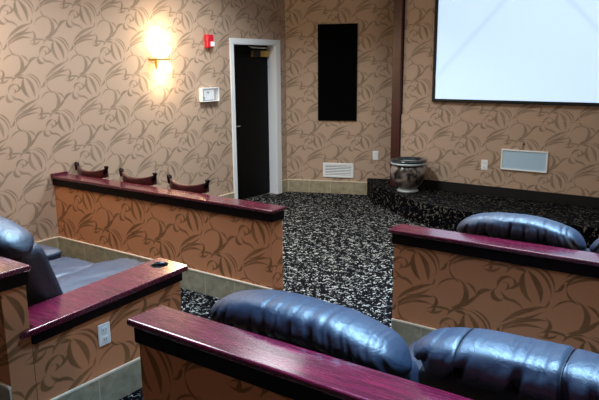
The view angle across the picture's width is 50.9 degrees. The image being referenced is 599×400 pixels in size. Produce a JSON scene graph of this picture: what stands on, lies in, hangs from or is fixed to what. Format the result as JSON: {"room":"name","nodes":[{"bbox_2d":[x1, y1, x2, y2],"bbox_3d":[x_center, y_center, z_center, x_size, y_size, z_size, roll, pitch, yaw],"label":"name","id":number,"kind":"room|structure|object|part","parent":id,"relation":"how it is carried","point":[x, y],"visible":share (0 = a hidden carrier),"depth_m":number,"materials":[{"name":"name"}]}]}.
{"room":"home theater","nodes":[
{"label":"home theater","id":0,"kind":"room"},
{"bbox_2d":[0,0,286,241],"bbox_3d":[-3.166,-0.862,4.672,0.150,3.300,10.087,8,15,35],"label":"wall","id":1,"kind":"structure","parent":0,"point":[79,83],"depth_m":6.36,"materials":[{"name":"paper"}]},
{"bbox_2d":[149,46,171,71],"bbox_3d":[-1.468,-1.507,6.747,0.152,0.265,0.285,8,15,35],"label":"wall sconce","id":2,"kind":"object","parent":1,"relation":"attached to","point":[162,64],"visible":1,"depth_m":6.71,"materials":[{"name":"white glass"}]},
{"bbox_3d":[-1.452,-1.578,6.730,0.122,0.120,0.270,8,15,35],"label":"lamp shade","id":3,"kind":"part","parent":2,"relation":"part of","materials":[{"name":"white glass"}]},
{"bbox_3d":[-1.452,-1.440,6.785,0.150,0.118,0.150,8,15,35],"label":"globe","id":4,"kind":"part","parent":2,"relation":"part of","materials":[{"name":"white glass"}]},
{"bbox_2d":[36,179,286,248],"bbox_3d":[-1.773,0.274,6.765,0.014,0.180,5.540,8,15,35],"label":"baseboard","id":5,"kind":"structure","parent":1,"relation":"attached to","point":[52,242],"depth_m":6.01,"materials":[{"name":"stone"}]},
{"bbox_2d":[199,87,219,101],"bbox_3d":[-1.061,-1.246,7.442,0.058,0.160,0.290,8,15,35],"label":"thermostat","id":6,"kind":"object","parent":1,"relation":"attached to","point":[204,93],"visible":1,"depth_m":7.41,"materials":[{"name":"white plastic"}]},
{"bbox_2d":[204,34,214,47],"bbox_3d":[-1.045,-1.848,7.332,0.070,0.150,0.110,8,15,35],"label":"fire alarm","id":7,"kind":"object","parent":1,"relation":"attached to","point":[208,39],"visible":1,"depth_m":7.31,"materials":[{"name":"red plastic"}]},
{"bbox_2d":[229,38,281,199],"bbox_3d":[-0.616,-1.043,8.305,0.183,2.090,1.010,8,15,35],"label":"door","id":8,"kind":"structure","parent":1,"relation":"in","point":[255,64],"depth_m":8.42,"materials":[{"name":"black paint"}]},
{"bbox_3d":[-0.541,-1.990,8.237,0.058,0.068,0.379,8,15,35],"label":"closer arm","id":9,"kind":"part","parent":8,"relation":"part of","materials":[{"name":"silver metal"}]},
{"bbox_2d":[61,191,455,399],"bbox_3d":[0.580,1.210,2.983,8.955,0.100,11.400,8,15,35],"label":"floor","id":10,"kind":"structure","parent":0,"point":[338,249],"depth_m":6.02,"materials":[{"name":"carpet"}]},
{"bbox_2d":[37,243,61,260],"bbox_3d":[-2.229,0.396,4.260,0.881,1.000,0.948,8,15,35],"label":"leather recliner","id":11,"kind":"object","parent":10,"relation":"on","point":[52,253],"visible":0.13,"depth_m":4.34,"materials":[{"name":"blue leather"}]},
{"bbox_2d":[0,216,145,306],"bbox_3d":[-1.477,0.488,3.799,0.880,1.001,1.050,8,15,35],"label":"leather recliner","id":12,"kind":"object","parent":10,"relation":"on","point":[48,279],"visible":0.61,"depth_m":3.28,"materials":[{"name":"blue"}]},
{"bbox_3d":[-1.634,0.476,3.563,0.857,0.694,0.367,8,15,35],"label":"backrest","id":13,"kind":"part","parent":12,"relation":"part of","materials":[{"name":"blue leather"}]},
{"bbox_2d":[49,256,94,277],"bbox_3d":[-1.600,0.522,4.003,0.431,0.198,0.630,8,15,35],"label":"seat cushion","id":14,"kind":"object","parent":12,"relation":"on","point":[65,265],"depth_m":4.06,"materials":[{"name":"blue leather"}]},
{"bbox_2d":[57,258,145,293],"bbox_3d":[-1.218,0.524,3.800,0.429,0.197,0.756,8,15,35],"label":"seat cushion","id":15,"kind":"object","parent":12,"relation":"on","point":[101,270],"depth_m":3.78,"materials":[{"name":"blue leather"}]},
{"bbox_2d":[74,162,108,178],"bbox_3d":[-1.871,0.054,6.158,0.492,0.867,0.461,8,15,35],"label":"barrel chair","id":16,"kind":"object","parent":10,"relation":"on","point":[103,173],"visible":0.16,"depth_m":5.86,"materials":[{"name":"red leather"}]},
{"bbox_3d":[-1.980,-0.259,5.939,0.430,0.109,0.096,8,15,35],"label":"rail","id":17,"kind":"part","parent":16,"relation":"part of","materials":[{"name":"red wood"}]},
{"bbox_3d":[-1.791,-0.278,5.823,0.057,0.078,0.048,8,15,35],"label":"rail","id":18,"kind":"part","parent":16,"relation":"part of","materials":[{"name":"black wood"}]},
{"bbox_2d":[19,257,187,399],"bbox_3d":[-1.070,0.764,3.412,0.267,0.617,1.118,8,15,35],"label":"half wall","id":19,"kind":"structure","parent":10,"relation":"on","point":[70,363],"depth_m":3.28,"materials":[{"name":"brown paper"}]},
{"bbox_3d":[-0.998,1.001,3.371,0.012,0.170,1.053,8,15,35],"label":"tile skirting","id":20,"kind":"part","parent":19,"relation":"part of","materials":[{"name":"tile"}]},
{"bbox_2d":[97,321,110,346],"bbox_3d":[-1.017,0.700,3.284,0.012,0.118,0.074,8,15,35],"label":"power outlet","id":21,"kind":"object","parent":19,"relation":"attached to","point":[104,337],"visible":1,"depth_m":3.28,"materials":[{"name":"white plastic"}]},
{"bbox_2d":[102,326,106,333],"bbox_3d":[-1.014,0.675,3.277,0.003,0.032,0.034,8,15,35],"label":"socket","id":22,"kind":"object","parent":21,"relation":"attached to","point":[104,328],"depth_m":3.28,"materials":[{"name":"grey plastic"}]},
{"bbox_2d":[102,335,107,342],"bbox_3d":[-1.014,0.726,3.288,0.003,0.032,0.034,8,15,35],"label":"socket","id":23,"kind":"object","parent":21,"relation":"attached to","point":[104,337],"depth_m":3.29,"materials":[{"name":"grey plastic"}]},
{"bbox_3d":[-1.057,0.534,3.384,0.227,0.096,0.962,8,15,35],"label":"cap moulding","id":24,"kind":"part","parent":19,"relation":"part of","materials":[{"name":"black wood"}]},
{"bbox_2d":[119,168,157,185],"bbox_3d":[-1.337,0.129,5.787,0.492,0.867,0.461,8,15,35],"label":"barrel chair","id":25,"kind":"object","parent":10,"relation":"on","point":[151,180],"visible":0.24,"depth_m":5.49,"materials":[{"name":"red leather"}]},
{"bbox_3d":[-1.257,-0.203,5.452,0.057,0.078,0.048,8,15,35],"label":"rail","id":26,"kind":"part","parent":25,"relation":"part of","materials":[{"name":"black wood"}]},
{"bbox_2d":[167,174,209,193],"bbox_3d":[-0.831,0.201,5.436,0.492,0.867,0.461,8,15,35],"label":"barrel chair","id":27,"kind":"object","parent":10,"relation":"on","point":[204,187],"visible":0.26,"depth_m":5.14,"materials":[{"name":"brown leather"}]},
{"bbox_3d":[-1.105,-0.181,5.346,0.057,0.078,0.048,8,15,35],"label":"rail","id":28,"kind":"part","parent":27,"relation":"part of","materials":[{"name":"black wood"}]},
{"bbox_3d":[-0.751,-0.131,5.100,0.057,0.078,0.048,8,15,35],"label":"rail","id":29,"kind":"part","parent":27,"relation":"part of","materials":[{"name":"black wood"}]},
{"bbox_2d":[209,289,422,382],"bbox_3d":[0.255,0.746,2.603,0.832,0.972,1.048,8,15,35],"label":"leather recliner","id":30,"kind":"object","parent":10,"relation":"on","point":[341,332],"visible":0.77,"depth_m":2.07,"materials":[{"name":"blue leather"}]},
{"bbox_3d":[0.092,0.747,2.371,0.817,0.635,0.348,8,15,35],"label":"backrest","id":31,"kind":"part","parent":30,"relation":"part of","materials":[{"name":"blue leather"}]},
{"bbox_2d":[408,340,422,369],"bbox_3d":[0.502,0.800,2.611,0.423,0.201,0.765,8,15,35],"label":"seat cushion","id":32,"kind":"object","parent":30,"relation":"on","point":[411,346],"depth_m":2.77,"materials":[{"name":"blue leather"}]},
{"bbox_2d":[50,171,598,353],"bbox_3d":[1.177,0.611,3.632,8.455,0.790,0.175,8,15,35],"label":"wall","id":33,"kind":"structure","parent":10,"relation":"on","point":[442,278],"depth_m":3.96,"materials":[{"name":"brown paper"}]},
{"bbox_3d":[-1.251,0.587,5.309,2.586,0.170,0.012,8,15,35],"label":"tile skirting","id":34,"kind":"part","parent":33,"relation":"part of","materials":[{"name":"tile"}]},
{"bbox_3d":[-1.212,-0.034,5.230,2.598,0.066,0.149,8,15,35],"label":"cap moulding","id":35,"kind":"part","parent":33,"relation":"part of","materials":[{"name":"black wood"}]},
{"bbox_3d":[2.591,1.129,2.641,4.906,0.170,0.012,8,15,35],"label":"tile skirting","id":36,"kind":"part","parent":33,"relation":"part of","materials":[{"name":"tile"}]},
{"bbox_3d":[2.620,0.506,2.568,4.918,0.066,0.149,8,15,35],"label":"cap moulding","id":37,"kind":"part","parent":33,"relation":"part of","materials":[{"name":"black wood"}]},
{"bbox_2d":[413,327,598,399],"bbox_3d":[0.948,0.825,2.112,0.872,1.012,1.048,8,15,35],"label":"leather recliner","id":38,"kind":"object","parent":10,"relation":"on","point":[472,363],"visible":0.98,"depth_m":1.72,"materials":[{"name":"blue leather"}]},
{"bbox_3d":[0.795,0.825,1.885,0.856,0.675,0.362,8,15,35],"label":"backrest","id":39,"kind":"part","parent":38,"relation":"part of","materials":[{"name":"blue leather"}]},
{"bbox_2d":[457,212,589,251],"bbox_3d":[1.540,0.447,4.145,0.767,0.889,1.045,8,15,35],"label":"leather recliner","id":40,"kind":"object","parent":10,"relation":"on","point":[526,228],"visible":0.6,"depth_m":3.65,"materials":[{"name":"blue leather"}]},
{"bbox_3d":[1.376,0.451,3.901,0.747,0.552,0.320,8,15,35],"label":"backrest","id":41,"kind":"part","parent":40,"relation":"part of","materials":[{"name":"blue leather"}]},
{"bbox_2d":[590,238,598,252],"bbox_3d":[2.180,0.537,3.701,0.771,0.889,1.040,8,15,35],"label":"leather recliner","id":42,"kind":"object","parent":10,"relation":"on","point":[594,247],"visible":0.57,"depth_m":3.45,"materials":[{"name":"blue leather"}]},
{"bbox_2d":[285,0,393,181],"bbox_3d":[0.706,-1.709,8.479,1.820,3.300,0.120,3,13,14],"label":"wall","id":43,"kind":"structure","parent":0,"point":[312,142],"depth_m":8.52,"materials":[{"name":"paper"}]},
{"bbox_2d":[287,179,366,194],"bbox_3d":[0.378,-0.186,8.826,1.151,0.180,0.016,3,13,14],"label":"baseboard","id":44,"kind":"structure","parent":43,"relation":"attached to","point":[293,185],"depth_m":8.82,"materials":[{"name":"tile"}]},
{"bbox_2d":[318,23,357,120],"bbox_3d":[0.507,-1.704,8.454,0.536,1.276,0.030,3,13,14],"label":"speaker panel","id":45,"kind":"object","parent":43,"relation":"attached to","point":[337,43],"visible":1,"depth_m":8.44,"materials":[{"name":"black fabric"}]},
{"bbox_2d":[323,163,353,177],"bbox_3d":[0.537,-0.413,8.734,0.430,0.200,0.018,3,13,14],"label":"air vent","id":46,"kind":"object","parent":43,"relation":"in","point":[342,170],"visible":1,"depth_m":8.73,"materials":[{"name":"white plastic"}]},
{"bbox_2d":[373,151,377,159],"bbox_3d":[1.033,-0.605,8.561,0.078,0.120,0.012,3,13,14],"label":"power outlet","id":47,"kind":"object","parent":43,"relation":"attached to","point":[375,153],"visible":1,"depth_m":8.56,"materials":[{"name":"white plastic"}]},
{"bbox_2d":[367,178,598,247],"bbox_3d":[3.653,0.325,6.181,7.370,0.240,1.440,8,15,35],"label":"stage","id":48,"kind":"structure","parent":0,"point":[429,207],"depth_m":6.95,"materials":[{"name":"carpet"}]},
{"bbox_2d":[390,156,426,192],"bbox_3d":[1.325,-0.304,7.669,0.436,0.402,0.436,8,15,35],"label":"ribbed vase","id":49,"kind":"object","parent":48,"relation":"on","point":[408,173],"visible":1,"depth_m":7.52,"materials":[{"name":"ceramic"}]},
{"bbox_2d":[400,0,598,196],"bbox_3d":[4.073,-1.190,5.932,6.750,3.300,0.160,8,15,35],"label":"wall","id":50,"kind":"structure","parent":0,"point":[453,138],"depth_m":7.35,"materials":[{"name":"paper"}]},
{"bbox_2d":[390,0,404,185],"bbox_3d":[1.266,-1.586,7.884,0.115,3.300,0.235,8,15,35],"label":"trim","id":51,"kind":"structure","parent":50,"relation":"attached to","point":[399,5],"depth_m":7.80,"materials":[{"name":"red wood"}]},
{"bbox_2d":[481,160,487,169],"bbox_3d":[2.165,-0.411,7.379,0.078,0.120,0.012,8,15,35],"label":"power outlet","id":52,"kind":"object","parent":50,"relation":"attached to","point":[484,163],"visible":1,"depth_m":7.37,"materials":[{"name":"white plastic"}]},
{"bbox_2d":[418,179,598,207],"bbox_3d":[4.034,0.148,6.147,6.750,0.115,0.012,8,15,35],"label":"baseboard","id":53,"kind":"structure","parent":50,"relation":"attached to","point":[568,199],"depth_m":7.23,"materials":[{"name":"black plastic"}]},
{"bbox_2d":[432,0,598,105],"bbox_3d":[3.450,-1.845,6.145,4.533,1.872,0.041,8,15,35],"label":"projection screen","id":54,"kind":"object","parent":50,"relation":"attached to","point":[531,52],"visible":1,"depth_m":6.94,"materials":[{"name":"white projection screen fabric"},{"name":"black frame"}]},
{"bbox_2d":[500,149,548,172],"bbox_3d":[2.531,-0.443,7.102,0.516,0.236,0.020,8,15,35],"label":"access panel","id":55,"kind":"object","parent":50,"relation":"attached to","point":[511,159],"visible":1,"depth_m":7.09,"materials":[{"name":"white plastic"}]},
{"bbox_3d":[-1.291,1.674,0.294,8.455,0.150,4.387,8,15,35],"label":"floor","id":56,"kind":"structure","parent":0,"visible":0},
{"bbox_2d":[0,256,472,399],"bbox_3d":[0.006,0.921,2.009,8.455,0.882,0.170,8,15,35],"label":"wall","id":57,"kind":"structure","parent":56,"relation":"on","point":[184,356],"depth_m":2.09,"materials":[{"name":"brown paper"}]},
{"bbox_3d":[-2.401,0.799,3.651,2.638,0.170,0.012,8,15,35],"label":"tile skirting","id":58,"kind":"part","parent":57,"relation":"part of","materials":[{"name":"tile"}]},
{"bbox_3d":[-2.362,0.213,3.577,2.650,0.066,0.144,8,15,35],"label":"cap moulding","id":59,"kind":"part","parent":57,"relation":"part of","materials":[{"name":"black wood"}]},
{"bbox_3d":[1.450,0.751,0.929,4.913,0.066,0.144,8,15,35],"label":"cap moulding","id":60,"kind":"part","parent":57,"relation":"part of","materials":[{"name":"black wood"}]}
]}

